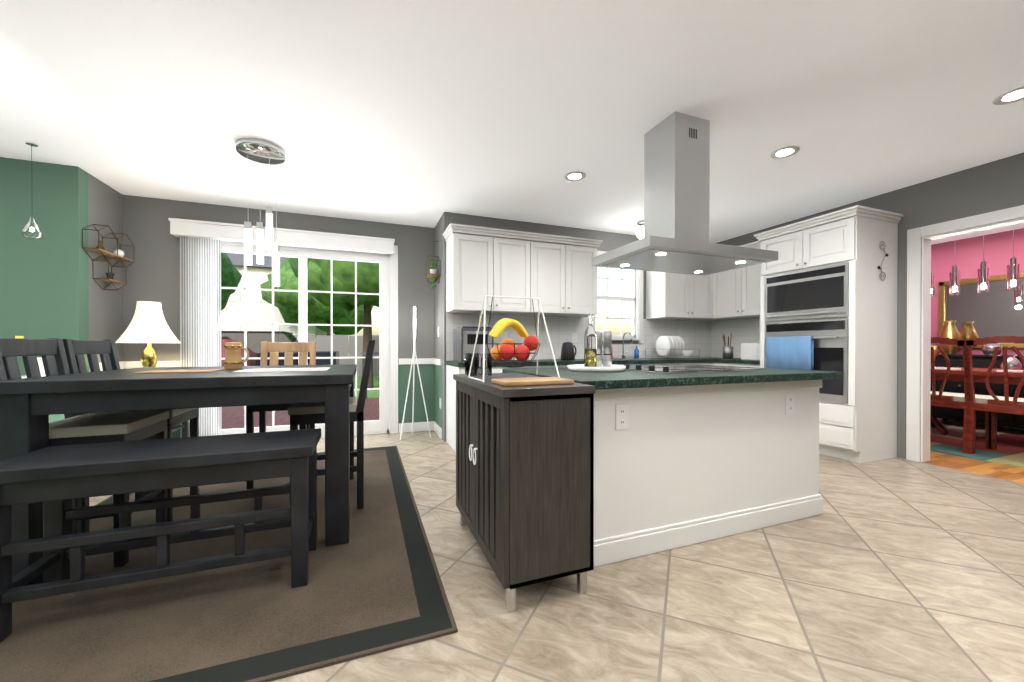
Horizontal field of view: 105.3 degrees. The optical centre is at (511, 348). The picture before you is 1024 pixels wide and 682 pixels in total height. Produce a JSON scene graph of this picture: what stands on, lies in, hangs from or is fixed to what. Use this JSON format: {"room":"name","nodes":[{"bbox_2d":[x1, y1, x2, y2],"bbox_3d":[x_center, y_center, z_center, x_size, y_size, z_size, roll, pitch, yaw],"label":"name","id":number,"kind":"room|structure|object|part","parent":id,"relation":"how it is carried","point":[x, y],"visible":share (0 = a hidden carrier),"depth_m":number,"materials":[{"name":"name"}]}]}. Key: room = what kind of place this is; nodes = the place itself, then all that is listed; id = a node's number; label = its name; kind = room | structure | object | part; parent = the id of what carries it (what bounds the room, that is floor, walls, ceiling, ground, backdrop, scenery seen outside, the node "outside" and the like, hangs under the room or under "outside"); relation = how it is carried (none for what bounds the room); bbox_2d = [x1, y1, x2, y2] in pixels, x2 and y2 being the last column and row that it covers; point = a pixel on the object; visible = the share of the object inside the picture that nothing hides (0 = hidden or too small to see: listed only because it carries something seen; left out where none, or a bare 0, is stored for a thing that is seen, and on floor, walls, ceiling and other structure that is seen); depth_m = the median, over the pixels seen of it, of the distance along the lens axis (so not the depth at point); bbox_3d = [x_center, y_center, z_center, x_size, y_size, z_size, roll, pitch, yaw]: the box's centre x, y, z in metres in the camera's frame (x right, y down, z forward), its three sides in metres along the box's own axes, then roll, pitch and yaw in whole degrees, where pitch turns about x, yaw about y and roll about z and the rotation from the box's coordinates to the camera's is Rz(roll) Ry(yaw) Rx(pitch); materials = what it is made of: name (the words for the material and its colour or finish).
{"room":"kitchen","nodes":[
{"label":"kitchen","id":0,"kind":"room"},
{"bbox_2d":[0,157,91,375],"bbox_3d":[-5.902,-0.223,2.243,5.200,2.440,0.120,0,0,-21],"label":"wall","id":1,"kind":"structure","parent":0,"point":[50,286],"depth_m":3.04,"materials":[{"name":"green paint"}]},
{"bbox_2d":[21,176,123,421],"bbox_3d":[-2.394,-0.214,0.151,0.195,2.440,7.500,0,0,-21],"label":"wall","id":2,"kind":"structure","parent":0,"point":[107,203],"depth_m":3.46,"materials":[{"name":"grey"}]},
{"bbox_2d":[37,357,45,375],"bbox_3d":[-3.359,0.129,2.759,0.094,0.130,0.096,0,0,-21],"label":"candle","id":3,"kind":"object","parent":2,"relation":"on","point":[41,366],"visible":0.23,"depth_m":2.75,"materials":[{"name":"white wax"}]},
{"bbox_2d":[82,224,133,289],"bbox_3d":[-3.505,-0.776,3.406,0.106,0.530,0.525,0,0,-21],"label":"shelf","id":4,"kind":"object","parent":2,"relation":"attached to","point":[117,254],"visible":1,"depth_m":3.39,"materials":[{"name":"brown metal"}]},
{"bbox_2d":[124,195,431,437],"bbox_3d":[-2.322,-0.232,4.253,3.160,2.440,0.120,0,0,-21],"label":"wall","id":5,"kind":"structure","parent":0,"point":[154,274],"depth_m":4.00,"materials":[{"name":"grey paint"}]},
{"bbox_2d":[168,218,394,253],"bbox_3d":[-2.303,-1.161,4.100,2.050,0.150,0.129,0,0,-21],"label":"valance","id":6,"kind":"object","parent":5,"relation":"attached to","point":[209,230],"visible":0.98,"depth_m":4.05,"materials":[{"name":"white"}]},
{"bbox_2d":[180,236,221,437],"bbox_3d":[-3.045,-0.065,3.835,0.330,2.050,0.044,0,0,-21],"label":"vertical blinds","id":7,"kind":"object","parent":6,"relation":"hanging from","point":[200,288],"visible":0.46,"depth_m":3.83,"materials":[{"name":"white plastic"}]},
{"bbox_2d":[189,238,397,437],"bbox_3d":[-2.276,-0.104,4.245,1.990,2.185,0.108,0,0,-21],"label":"sliding glass door","id":8,"kind":"structure","parent":5,"relation":"in","point":[386,422],"depth_m":4.36,"materials":[{"name":"white"}]},
{"bbox_2d":[89,205,1023,461],"bbox_3d":[2.138,-0.026,1.871,9.570,2.050,7.500,0,0,-21],"label":"trim","id":9,"kind":"structure","parent":5,"relation":"attached to","point":[918,383],"depth_m":3.42,"materials":[{"name":"white wood"}]},
{"bbox_2d":[432,220,439,425],"bbox_3d":[-0.794,-0.233,4.511,0.120,2.440,0.480,0,0,-21],"label":"wall","id":10,"kind":"structure","parent":0,"point":[435,231],"depth_m":4.59,"materials":[{"name":"grey"}]},
{"bbox_2d":[426,241,440,287],"bbox_3d":[-0.889,-0.946,4.408,0.126,0.539,0.265,0,0,-21],"label":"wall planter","id":11,"kind":"object","parent":10,"relation":"attached to","point":[433,274],"visible":1,"depth_m":4.37,"materials":[{"name":"brown metal"}]},
{"bbox_2d":[0,0,1023,244],"bbox_3d":[0.409,-1.489,1.305,16.400,0.100,7.920,0,0,-21],"label":"ceiling","id":12,"kind":"structure","parent":0,"point":[418,112],"depth_m":2.25,"materials":[{"name":"white paint"}]},
{"bbox_2d":[21,141,42,239],"bbox_3d":[-3.378,-1.106,2.747,0.100,0.678,0.097,0,0,-21],"label":"glass pendant light","id":13,"kind":"object","parent":12,"relation":"hanging from","point":[31,229],"visible":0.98,"depth_m":2.70,"materials":[{"name":"clear glass"}]},
{"bbox_2d":[235,138,285,285],"bbox_3d":[-1.814,-0.955,2.827,0.310,0.978,0.310,0,0,-21],"label":"cluster","id":14,"kind":"object","parent":12,"relation":"hanging from","point":[260,151],"visible":1,"depth_m":2.80,"materials":[{"name":"silver metal"}]},
{"bbox_2d":[564,171,585,180],"bbox_3d":[0.528,-1.442,3.275,0.178,0.009,0.178,0,0,-30],"label":"recessed light","id":15,"kind":"object","parent":12,"relation":"in","point":[576,175],"depth_m":3.27,"materials":[{"name":"white glass"}]},
{"bbox_2d":[636,220,643,238],"bbox_3d":[1.493,-1.350,4.454,0.150,0.204,0.146,0,0,-21],"label":"globe ceiling light","id":16,"kind":"object","parent":12,"relation":"attached to","point":[640,232],"visible":0.67,"depth_m":4.42,"materials":[{"name":"white glass"}]},
{"bbox_2d":[592,111,777,275],"bbox_3d":[1.111,-0.998,2.557,1.000,0.890,0.580,0,0,-21],"label":"range hood","id":17,"kind":"object","parent":12,"relation":"hanging from","point":[675,239],"visible":1,"depth_m":2.43,"materials":[{"name":"silver metal"}]},
{"bbox_2d":[770,146,799,158],"bbox_3d":[2.007,-1.440,2.873,0.178,0.009,0.178,0,0,-30],"label":"recessed light","id":18,"kind":"object","parent":12,"relation":"in","point":[784,152],"depth_m":2.87,"materials":[{"name":"white"}]},
{"bbox_2d":[931,225,1019,296],"bbox_3d":[5.102,-1.032,4.359,0.084,0.839,0.860,0,0,-21],"label":"pendant lights","id":19,"kind":"object","parent":12,"relation":"hanging from","point":[1013,275],"visible":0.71,"depth_m":4.24,"materials":[{"name":"clear glass"}]},
{"bbox_2d":[992,86,1023,104],"bbox_3d":[2.866,-1.438,2.215,0.178,0.009,0.178,0,0,-30],"label":"recessed light","id":20,"kind":"object","parent":12,"relation":"in","point":[1012,96],"depth_m":2.23,"materials":[{"name":"white glass"}]},
{"bbox_2d":[440,212,645,441],"bbox_3d":[1.003,-0.235,4.862,3.730,2.440,0.120,0,0,-21],"label":"wall","id":21,"kind":"structure","parent":0,"point":[611,241],"depth_m":4.35,"materials":[{"name":"grey paint"}]},
{"bbox_2d":[446,229,501,316],"bbox_3d":[-0.418,-0.774,4.067,0.470,0.785,0.347,0,0,-21],"label":"upper cabinet","id":22,"kind":"object","parent":21,"relation":"attached to","point":[473,256],"depth_m":3.92,"materials":[{"name":"white paint"}]},
{"bbox_2d":[501,332,506,341],"bbox_3d":[-0.087,-0.130,4.368,0.070,0.115,0.007,0,0,-21],"label":"outlet","id":23,"kind":"object","parent":21,"relation":"attached to","point":[504,336],"depth_m":4.36,"materials":[{"name":"white plastic"}]},
{"bbox_2d":[491,233,537,316],"bbox_3d":[-0.060,-0.774,4.203,0.529,0.785,0.347,0,0,-21],"label":"upper cabinet","id":24,"kind":"object","parent":21,"relation":"attached to","point":[519,253],"depth_m":4.08,"materials":[{"name":"white paint"}]},
{"bbox_2d":[530,237,569,316],"bbox_3d":[0.326,-0.775,4.349,0.528,0.785,0.347,0,0,-21],"label":"upper cabinet","id":25,"kind":"object","parent":21,"relation":"attached to","point":[556,275],"depth_m":4.22,"materials":[{"name":"white paint"}]},
{"bbox_2d":[572,333,576,341],"bbox_3d":[0.754,-0.132,4.688,0.070,0.115,0.007,0,0,-21],"label":"outlet","id":26,"kind":"object","parent":21,"relation":"attached to","point":[574,335],"depth_m":4.68,"materials":[{"name":"white plastic"}]},
{"bbox_2d":[570,241,597,316],"bbox_3d":[0.685,-0.775,4.486,0.470,0.785,0.347,0,0,-21],"label":"upper cabinet","id":27,"kind":"object","parent":21,"relation":"attached to","point":[583,276],"depth_m":4.34,"materials":[{"name":"white paint"}]},
{"bbox_2d":[593,251,642,343],"bbox_3d":[1.314,-0.635,4.929,0.800,1.140,0.130,0,0,-21],"label":"window","id":28,"kind":"structure","parent":21,"relation":"in","point":[636,299],"depth_m":5.03,"materials":[{"name":"white"}]},
{"bbox_2d":[646,271,693,320],"bbox_3d":[2.004,-0.778,4.986,0.431,0.785,0.347,0,0,-21],"label":"upper cabinet","id":29,"kind":"object","parent":21,"relation":"attached to","point":[665,292],"depth_m":4.84,"materials":[{"name":"white paint"}]},
{"bbox_2d":[686,274,713,320],"bbox_3d":[2.327,-0.778,5.084,0.475,0.785,0.392,0,0,-21],"label":"upper cabinet","id":30,"kind":"object","parent":21,"relation":"attached to","point":[699,288],"depth_m":4.95,"materials":[{"name":"white paint"}]},
{"bbox_2d":[89,430,1023,681],"bbox_3d":[0.726,1.051,1.340,6.790,0.100,7.740,0,0,-21],"label":"floor","id":31,"kind":"structure","parent":0,"point":[896,569],"depth_m":1.55,"materials":[{"name":"beige tile"}]},
{"bbox_2d":[115,301,188,437],"bbox_3d":[-3.204,0.291,3.450,0.440,1.401,0.440,0,0,-21],"label":"table lamp","id":32,"kind":"object","parent":31,"relation":"on","point":[148,325],"depth_m":3.38,"materials":[{"name":"white fabric"}]},
{"bbox_3d":[-3.204,0.622,3.451,0.440,0.740,0.440,0,0,-21],"label":"side table lamp","id":33,"kind":"part","parent":32,"relation":"part of","materials":[{"name":"glass"}]},
{"bbox_2d":[0,446,457,681],"bbox_3d":[-1.561,0.991,2.322,1.890,0.010,2.740,0,0,-21],"label":"dining rug","id":34,"kind":"object","parent":31,"relation":"on","point":[374,585],"visible":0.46,"depth_m":1.49,"materials":[{"name":"brown carpet"}]},
{"bbox_2d":[0,338,168,566],"bbox_3d":[-2.047,0.468,1.884,0.479,1.039,0.420,0,0,-21],"label":"chair","id":35,"kind":"object","parent":34,"relation":"on","point":[73,429],"visible":0.31,"depth_m":1.81,"materials":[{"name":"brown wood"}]},
{"bbox_2d":[63,339,198,532],"bbox_3d":[-2.205,0.466,2.300,0.479,1.039,0.420,0,0,-21],"label":"chair","id":36,"kind":"object","parent":34,"relation":"on","point":[75,350],"visible":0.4,"depth_m":2.21,"materials":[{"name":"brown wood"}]},
{"bbox_2d":[0,428,320,642],"bbox_3d":[-1.376,0.697,1.621,1.020,0.584,0.380,0,0,-21],"label":"bench","id":37,"kind":"object","parent":34,"relation":"on","point":[55,480],"visible":1,"depth_m":1.52,"materials":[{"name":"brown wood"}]},
{"bbox_2d":[0,364,356,585],"bbox_3d":[-1.630,0.556,2.278,1.330,0.859,1.170,0,0,-21],"label":"dining table","id":38,"kind":"object","parent":34,"relation":"on","point":[28,406],"visible":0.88,"depth_m":1.75,"materials":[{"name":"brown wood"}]},
{"bbox_2d":[132,342,328,373],"bbox_3d":[-1.562,0.043,2.279,0.900,0.165,0.448,0,0,-21],"label":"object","id":39,"kind":"object","parent":38,"relation":"on","point":[233,358],"visible":1,"depth_m":2.36,"materials":[{"name":"beige wood"}]},
{"bbox_2d":[246,341,315,488],"bbox_3d":[-1.748,0.463,2.997,0.390,1.039,0.479,0,0,-21],"label":"chair","id":40,"kind":"object","parent":34,"relation":"on","point":[274,349],"visible":0.29,"depth_m":3.13,"materials":[{"name":"brown wood"}]},
{"bbox_2d":[288,340,374,508],"bbox_3d":[-1.141,0.465,2.522,0.479,1.039,0.390,0,0,-21],"label":"chair","id":41,"kind":"object","parent":34,"relation":"on","point":[303,415],"visible":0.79,"depth_m":2.39,"materials":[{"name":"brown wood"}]},
{"bbox_2d":[399,306,430,439],"bbox_3d":[-1.105,0.258,4.404,0.343,1.461,0.299,0,0,-21],"label":"tripod floor lamp","id":42,"kind":"object","parent":31,"relation":"on","point":[414,332],"visible":1,"depth_m":4.34,"materials":[{"name":"white metal"}]},
{"bbox_2d":[446,365,517,451],"bbox_3d":[-0.337,0.579,3.957,0.539,0.820,0.621,0,0,-21],"label":"base cabinet","id":43,"kind":"object","parent":31,"relation":"on","point":[450,383],"depth_m":3.86,"materials":[{"name":"white paint"}]},
{"bbox_2d":[446,357,713,368],"bbox_3d":[1.149,0.147,4.516,3.739,0.040,0.627,0,0,-21],"label":"countertop","id":44,"kind":"structure","parent":43,"relation":"on","point":[578,360],"depth_m":4.20,"materials":[{"name":"green stone"}]},
{"bbox_2d":[453,326,493,361],"bbox_3d":[-0.400,-0.044,3.994,0.330,0.345,0.369,0,0,-21],"label":"ice maker","id":45,"kind":"object","parent":44,"relation":"on","point":[464,338],"visible":0.69,"depth_m":3.83,"materials":[{"name":"grey plastic"}]},
{"bbox_2d":[561,342,576,359],"bbox_3d":[0.643,0.026,4.405,0.192,0.200,0.160,0,0,-21],"label":"kettle","id":46,"kind":"object","parent":44,"relation":"on","point":[567,350],"visible":1,"depth_m":4.34,"materials":[{"name":"black plastic"}]},
{"bbox_2d":[612,332,650,359],"bbox_3d":[1.425,-0.040,4.640,0.620,0.330,0.385,0,0,-21],"label":"sink","id":47,"kind":"object","parent":44,"relation":"in","point":[623,353],"visible":1,"depth_m":4.75,"materials":[{"name":"silver metal"}]},
{"bbox_2d":[634,346,638,358],"bbox_3d":[1.558,0.044,4.881,0.058,0.160,0.058,0,0,-36],"label":"soap bottle","id":48,"kind":"object","parent":44,"relation":"on","point":[636,352],"depth_m":4.86,"materials":[{"name":"blue plastic"}]},
{"bbox_2d":[645,336,699,358],"bbox_3d":[2.010,-0.018,4.902,0.508,0.285,0.388,0,0,-21],"label":"dish rack","id":49,"kind":"object","parent":44,"relation":"on","point":[670,346],"visible":1,"depth_m":4.82,"materials":[{"name":"white ceramic"}]},
{"bbox_2d":[722,333,733,358],"bbox_3d":[2.651,-0.036,4.796,0.125,0.321,0.124,0,0,-21],"label":"utensil crock","id":50,"kind":"object","parent":44,"relation":"on","point":[728,352],"visible":1,"depth_m":4.75,"materials":[{"name":"silver metal"}]},
{"bbox_2d":[453,373,594,612],"bbox_3d":[-0.002,0.573,1.901,0.400,0.850,0.854,0,0,-21],"label":"base cabinet","id":51,"kind":"object","parent":31,"relation":"on","point":[525,480],"visible":0.98,"depth_m":1.53,"materials":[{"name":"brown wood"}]},
{"bbox_2d":[464,353,491,375],"bbox_3d":[-0.192,0.086,2.164,0.144,0.120,0.164,0,0,-21],"label":"glasses","id":52,"kind":"object","parent":51,"relation":"on","point":[477,367],"visible":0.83,"depth_m":2.11,"materials":[{"name":"clear glass"}]},
{"bbox_2d":[468,295,559,381],"bbox_3d":[0.004,-0.054,1.927,0.388,0.405,0.274,0,0,-21],"label":"fruit basket","id":53,"kind":"object","parent":51,"relation":"on","point":[505,350],"visible":1,"depth_m":1.89,"materials":[{"name":"metal wire"},{"name":"white painted metal"}]},
{"bbox_2d":[491,377,573,385],"bbox_3d":[0.086,0.139,1.670,0.310,0.018,0.180,0,0,-21],"label":"cutting board","id":54,"kind":"object","parent":51,"relation":"on","point":[528,381],"visible":1,"depth_m":1.61,"materials":[{"name":"beige wood"}]},
{"bbox_2d":[518,365,553,367],"bbox_3d":[0.042,0.579,4.101,0.509,0.820,0.621,0,0,-21],"label":"base cabinet","id":55,"kind":"object","parent":31,"relation":"on","point":[527,366],"depth_m":3.86,"materials":[{"name":"white paint"}]},
{"bbox_2d":[614,361,629,364],"bbox_3d":[0.930,0.577,4.438,0.489,0.820,0.621,0,0,-21],"label":"base cabinet","id":56,"kind":"object","parent":31,"relation":"on","point":[615,362],"depth_m":4.20,"materials":[{"name":"white paint"}]},
{"bbox_2d":[630,361,657,365],"bbox_3d":[1.267,0.577,4.566,0.468,0.820,0.621,0,0,-21],"label":"base cabinet","id":57,"kind":"object","parent":31,"relation":"on","point":[632,363],"depth_m":4.31,"materials":[{"name":"white paint"}]},
{"bbox_2d":[658,361,681,364],"bbox_3d":[1.594,0.576,4.690,0.468,0.820,0.621,0,0,-21],"label":"base cabinet","id":58,"kind":"object","parent":31,"relation":"on","point":[659,362],"depth_m":4.44,"materials":[{"name":"white paint"}]},
{"bbox_2d":[502,364,842,566],"bbox_3d":[0.938,0.566,2.466,1.755,0.860,1.040,0,0,-21],"label":"kitchen island","id":59,"kind":"object","parent":31,"relation":"on","point":[684,459],"visible":0.69,"depth_m":2.02,"materials":[{"name":"white paint"}]},
{"bbox_2d":[567,364,625,371],"bbox_3d":[0.522,0.120,2.424,0.360,0.030,0.360,0,0,-21],"label":"tray","id":60,"kind":"object","parent":59,"relation":"on","point":[582,368],"visible":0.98,"depth_m":2.28,"materials":[{"name":"white ceramic"}]},
{"bbox_2d":[584,314,601,366],"bbox_3d":[0.477,-0.042,2.374,0.076,0.330,0.074,0,0,-21],"label":"bottle","id":61,"kind":"object","parent":60,"relation":"on","point":[592,347],"depth_m":2.35,"materials":[{"name":"clear glass"}]},
{"bbox_2d":[603,331,611,366],"bbox_3d":[0.571,0.004,2.463,0.126,0.235,0.055,0,0,-21],"label":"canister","id":62,"kind":"object","parent":60,"relation":"on","point":[607,335],"depth_m":2.45,"materials":[{"name":"silver metal"}]},
{"bbox_2d":[624,364,762,372],"bbox_3d":[1.119,0.119,2.543,0.772,0.030,0.532,0,0,-21],"label":"cooktop","id":63,"kind":"object","parent":59,"relation":"in","point":[679,369],"visible":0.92,"depth_m":2.39,"materials":[{"name":"black glass"}]},
{"bbox_2d":[682,361,693,364],"bbox_3d":[1.907,0.576,4.809,0.438,0.820,0.621,0,0,-21],"label":"base cabinet","id":64,"kind":"object","parent":31,"relation":"on","point":[683,362],"depth_m":4.54,"materials":[{"name":"white paint"}]},
{"bbox_2d":[694,361,713,364],"bbox_3d":[2.169,0.575,4.881,0.339,0.820,0.672,0,0,-21],"label":"base cabinet","id":65,"kind":"object","parent":31,"relation":"on","point":[695,362],"depth_m":4.62,"materials":[{"name":"white paint"}]},
{"bbox_2d":[714,361,757,366],"bbox_3d":[2.776,0.577,4.516,0.696,0.820,0.590,0,0,-21],"label":"base cabinet","id":66,"kind":"object","parent":31,"relation":"on","point":[722,363],"depth_m":4.37,"materials":[{"name":"white paint"}]},
{"bbox_2d":[714,357,757,364],"bbox_3d":[2.805,0.147,4.509,0.647,0.040,0.560,0,0,-21],"label":"countertop","id":67,"kind":"structure","parent":66,"relation":"on","point":[715,358],"depth_m":4.53,"materials":[{"name":"stone"}]},
{"bbox_2d":[741,343,759,359],"bbox_3d":[2.846,0.029,4.503,0.220,0.193,0.280,0,0,-21],"label":"toaster","id":68,"kind":"object","parent":67,"relation":"on","point":[750,351],"visible":0.48,"depth_m":4.48,"materials":[{"name":"white plastic"}]},
{"bbox_2d":[758,209,900,462],"bbox_3d":[3.069,-0.088,3.849,0.621,2.155,0.860,0,0,-21],"label":"tall cabinet","id":69,"kind":"object","parent":31,"relation":"on","point":[864,429],"depth_m":3.47,"materials":[{"name":"white paint"}]},
{"bbox_2d":[765,262,848,403],"bbox_3d":[2.753,-0.135,3.729,0.100,1.230,0.750,0,0,-21],"label":"double wall oven","id":70,"kind":"object","parent":69,"relation":"in","point":[817,293],"visible":0.92,"depth_m":3.63,"materials":[{"name":"silver metal"}]},
{"bbox_3d":[2.700,0.081,3.811,0.058,0.398,0.440,0,0,-21],"label":"towel oven handle","id":71,"kind":"part","parent":70,"relation":"part of","materials":[{"name":"blue fabric"}]},
{"bbox_2d":[877,241,888,280],"bbox_3d":[3.292,-0.778,3.464,0.170,0.349,0.007,0,0,-21],"label":"scroll ornament","id":72,"kind":"object","parent":69,"relation":"attached to","point":[879,267],"visible":1,"depth_m":3.46,"materials":[{"name":"silver metal"}]},
{"bbox_2d":[716,152,1023,461],"bbox_3d":[4.044,-0.224,2.330,0.120,2.440,7.010,0,0,-21],"label":"wall","id":73,"kind":"structure","parent":0,"point":[996,185],"depth_m":3.36,"materials":[{"name":"grey paint"}]},
{"bbox_2d":[714,267,753,320],"bbox_3d":[2.804,-0.777,4.865,0.392,0.785,0.486,0,0,-21],"label":"upper cabinet","id":74,"kind":"object","parent":73,"relation":"attached to","point":[730,285],"depth_m":4.81,"materials":[{"name":"white paint"}]},
{"bbox_2d":[746,245,757,316],"bbox_3d":[2.957,-0.776,4.525,0.347,0.785,0.490,0,0,-21],"label":"upper cabinet","id":75,"kind":"object","parent":73,"relation":"attached to","point":[751,271],"depth_m":4.51,"materials":[{"name":"white paint"}]},
{"bbox_2d":[923,419,1023,482],"bbox_3d":[5.973,1.043,3.426,4.500,0.097,7.920,0,0,-21],"label":"floor","id":76,"kind":"structure","parent":0,"point":[996,470],"depth_m":3.35,"materials":[{"name":"orange wood"}]},
{"bbox_2d":[930,354,1023,428],"bbox_3d":[5.972,0.532,4.557,0.481,0.910,1.640,0,0,-21],"label":"hutch","id":77,"kind":"object","parent":76,"relation":"on","point":[1003,419],"visible":0.44,"depth_m":4.75,"materials":[{"name":"black paint"}]},
{"bbox_2d":[939,320,961,353],"bbox_3d":[5.757,-0.147,5.136,0.220,0.440,0.214,0,0,-21],"label":"vase","id":78,"kind":"object","parent":77,"relation":"on","point":[950,330],"depth_m":5.09,"materials":[{"name":"gold metal"}]},
{"bbox_2d":[981,343,1002,354],"bbox_3d":[5.889,-0.010,4.790,0.180,0.170,0.175,0,0,-21],"label":"bowl","id":79,"kind":"object","parent":77,"relation":"on","point":[988,349],"depth_m":4.75,"materials":[{"name":"silver metal"}]},
{"bbox_2d":[930,425,1023,467],"bbox_3d":[4.878,0.986,4.197,1.800,0.008,3.200,0,0,-21],"label":"rug","id":80,"kind":"object","parent":76,"relation":"on","point":[1009,450],"visible":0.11,"depth_m":3.92,"materials":[{"name":"multicoloured fabric"}]},
{"bbox_2d":[930,337,990,453],"bbox_3d":[4.388,0.434,3.957,0.515,1.094,0.582,0,0,-21],"label":"chair","id":81,"kind":"object","parent":80,"relation":"on","point":[940,398],"visible":0.38,"depth_m":3.79,"materials":[{"name":"brown wood"}]},
{"bbox_2d":[931,366,1023,434],"bbox_3d":[5.166,0.603,4.198,1.000,0.750,2.000,0,0,-21],"label":"table","id":82,"kind":"object","parent":80,"relation":"on","point":[997,377],"visible":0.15,"depth_m":4.08,"materials":[{"name":"brown wood"}]},
{"bbox_2d":[931,346,939,360],"bbox_3d":[4.988,0.095,4.663,0.180,0.260,0.175,0,0,-21],"label":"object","id":83,"kind":"object","parent":82,"relation":"on","point":[936,351],"depth_m":4.59,"materials":[{"name":"gold metal"}]},
{"bbox_2d":[935,367,961,369],"bbox_3d":[4.796,0.220,4.324,0.236,0.014,0.236,0,0,-33],"label":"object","id":84,"kind":"object","parent":82,"relation":"on","point":[935,367],"depth_m":4.24,"materials":[{"name":"white ceramic"}]},
{"bbox_2d":[996,368,1022,371],"bbox_3d":[4.974,0.222,3.856,0.236,0.014,0.236,0,0,-33],"label":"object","id":85,"kind":"object","parent":82,"relation":"on","point":[1009,370],"depth_m":3.86,"materials":[{"name":"white ceramic"}]},
{"bbox_2d":[1000,357,1022,368],"bbox_3d":[5.295,0.158,4.138,0.160,0.140,0.156,0,0,-21],"label":"glass bowl","id":86,"kind":"object","parent":82,"relation":"on","point":[1015,364],"depth_m":4.09,"materials":[{"name":"clear glass"}]},
{"bbox_2d":[957,336,1023,453],"bbox_3d":[4.554,0.436,3.517,0.515,1.094,0.582,0,0,-21],"label":"chair","id":87,"kind":"object","parent":80,"relation":"on","point":[993,404],"visible":0.98,"depth_m":3.55,"materials":[{"name":"brown wood"}]},
{"bbox_2d":[931,228,1023,354],"bbox_3d":[6.388,-0.232,4.327,0.120,2.440,6.520,0,0,-21],"label":"wall","id":88,"kind":"structure","parent":0,"point":[965,256],"depth_m":5.09,"materials":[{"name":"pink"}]},
{"bbox_2d":[939,273,1023,347],"bbox_3d":[6.185,-0.459,4.634,0.035,0.910,1.620,0,0,-21],"label":"mirror","id":89,"kind":"object","parent":88,"relation":"attached to","point":[997,309],"visible":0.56,"depth_m":4.99,"materials":[{"name":"gold"}]},
{"label":"outside","id":90,"kind":"structure","parent":0,"visible":0},
{"bbox_2d":[348,352,378,397],"bbox_3d":[-16.937,1.093,44.229,120.000,0.200,84.970,0,0,-21],"label":"ground","id":91,"kind":"structure","parent":90,"point":[372,393],"depth_m":11.40,"materials":[{"name":"green plant"}]},
{"bbox_2d":[217,336,256,365],"bbox_3d":[-7.082,0.384,9.082,1.936,1.370,1.512,0,0,-21],"label":"bush","id":92,"kind":"object","parent":91,"relation":"on","point":[250,362],"visible":0.04,"depth_m":9.14,"materials":[{"name":"pink plant"}]},
{"bbox_2d":[217,253,334,341],"bbox_3d":[-21.007,-3.332,29.281,14.600,8.780,10.800,0,0,-21],"label":"house","id":93,"kind":"structure","parent":91,"relation":"on","point":[259,309],"depth_m":25.54,"materials":[{"name":"grey"}]},
{"bbox_2d":[217,330,338,365],"bbox_3d":[-8.117,0.286,12.795,4.400,1.672,1.840,0,0,-21],"label":"car","id":94,"kind":"object","parent":91,"relation":"on","point":[255,339],"visible":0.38,"depth_m":12.16,"materials":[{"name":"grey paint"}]},
{"bbox_2d":[217,352,378,429],"bbox_3d":[-3.112,0.621,5.946,7.700,1.080,3.560,0,0,-21],"label":"deck","id":95,"kind":"object","parent":91,"relation":"on","point":[232,417],"visible":0.02,"depth_m":5.90,"materials":[{"name":"grey wood"}]},
{"bbox_2d":[217,252,378,387],"bbox_3d":[-8.572,-2.956,17.580,19.602,8.131,20.418,0,0,-21],"label":"trees","id":96,"kind":"object","parent":91,"relation":"on","point":[318,304],"visible":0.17,"depth_m":11.76,"materials":[{"name":"green plant"}]},
{"bbox_2d":[294,335,378,375],"bbox_3d":[-9.869,0.294,14.312,36.000,1.660,0.080,0,0,-21],"label":"fence","id":97,"kind":"object","parent":91,"relation":"on","point":[340,343],"depth_m":15.52,"materials":[{"name":"grey wood"}]}
]}

